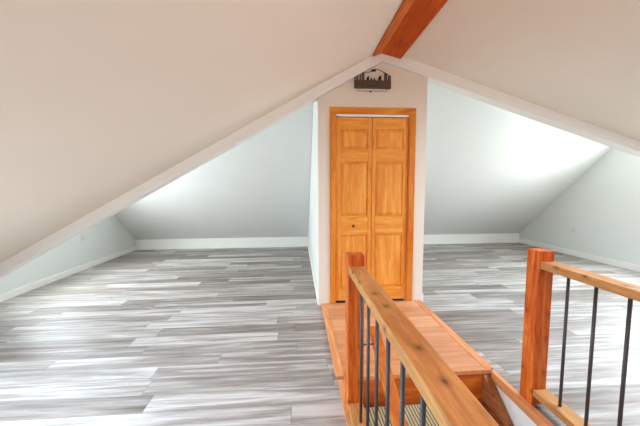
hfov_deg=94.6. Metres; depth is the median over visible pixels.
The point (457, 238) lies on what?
baseboard
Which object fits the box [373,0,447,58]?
ridge beam
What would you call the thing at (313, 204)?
wall
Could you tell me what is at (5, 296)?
baseboard
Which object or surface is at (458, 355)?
stair landing
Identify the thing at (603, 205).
wall
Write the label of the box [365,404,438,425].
mat
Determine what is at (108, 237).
wall
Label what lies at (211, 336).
floor
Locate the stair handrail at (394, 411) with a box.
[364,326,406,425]
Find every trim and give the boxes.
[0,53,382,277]
[338,379,351,425]
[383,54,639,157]
[491,371,553,425]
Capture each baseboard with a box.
[0,246,135,301]
[136,237,307,249]
[308,244,318,304]
[423,233,518,243]
[519,238,639,271]
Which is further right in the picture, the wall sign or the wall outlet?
the wall sign
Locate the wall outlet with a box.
[81,234,84,241]
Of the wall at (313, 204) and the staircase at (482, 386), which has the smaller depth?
the staircase at (482, 386)
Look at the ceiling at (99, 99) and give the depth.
1.89 m
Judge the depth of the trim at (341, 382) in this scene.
1.81 m
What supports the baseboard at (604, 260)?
attached to the wall at (603, 205)
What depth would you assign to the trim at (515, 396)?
1.80 m
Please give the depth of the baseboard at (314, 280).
3.95 m
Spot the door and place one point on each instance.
(372, 157)
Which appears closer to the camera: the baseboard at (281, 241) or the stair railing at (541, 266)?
the stair railing at (541, 266)
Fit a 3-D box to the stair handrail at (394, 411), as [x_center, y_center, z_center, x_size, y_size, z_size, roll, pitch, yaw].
[0.385,1.375,0.700,0.130,1.188,2.300,-1,5,-4]
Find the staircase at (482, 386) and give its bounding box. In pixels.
[363,374,512,425]
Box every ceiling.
[0,0,639,262]
[114,83,610,239]
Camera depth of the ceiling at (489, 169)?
5.16 m
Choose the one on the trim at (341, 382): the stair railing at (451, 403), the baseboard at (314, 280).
the stair railing at (451, 403)
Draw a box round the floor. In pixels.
[0,243,639,425]
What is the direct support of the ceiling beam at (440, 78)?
attached to the wall
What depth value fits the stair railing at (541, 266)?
1.69 m
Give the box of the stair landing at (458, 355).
[321,300,492,379]
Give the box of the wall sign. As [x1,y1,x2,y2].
[354,69,390,91]
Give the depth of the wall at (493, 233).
6.44 m
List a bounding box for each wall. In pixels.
[0,215,135,293]
[137,233,519,239]
[308,101,317,289]
[317,62,427,304]
[490,375,536,425]
[519,148,639,264]
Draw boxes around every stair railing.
[345,252,498,425]
[520,248,639,425]
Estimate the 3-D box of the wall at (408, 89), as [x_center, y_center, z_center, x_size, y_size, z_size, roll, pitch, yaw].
[0.563,-0.286,3.242,1.172,2.597,0.095,-1,5,-4]
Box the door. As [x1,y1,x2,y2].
[330,107,415,302]
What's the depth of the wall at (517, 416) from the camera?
1.86 m
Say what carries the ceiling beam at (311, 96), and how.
attached to the wall

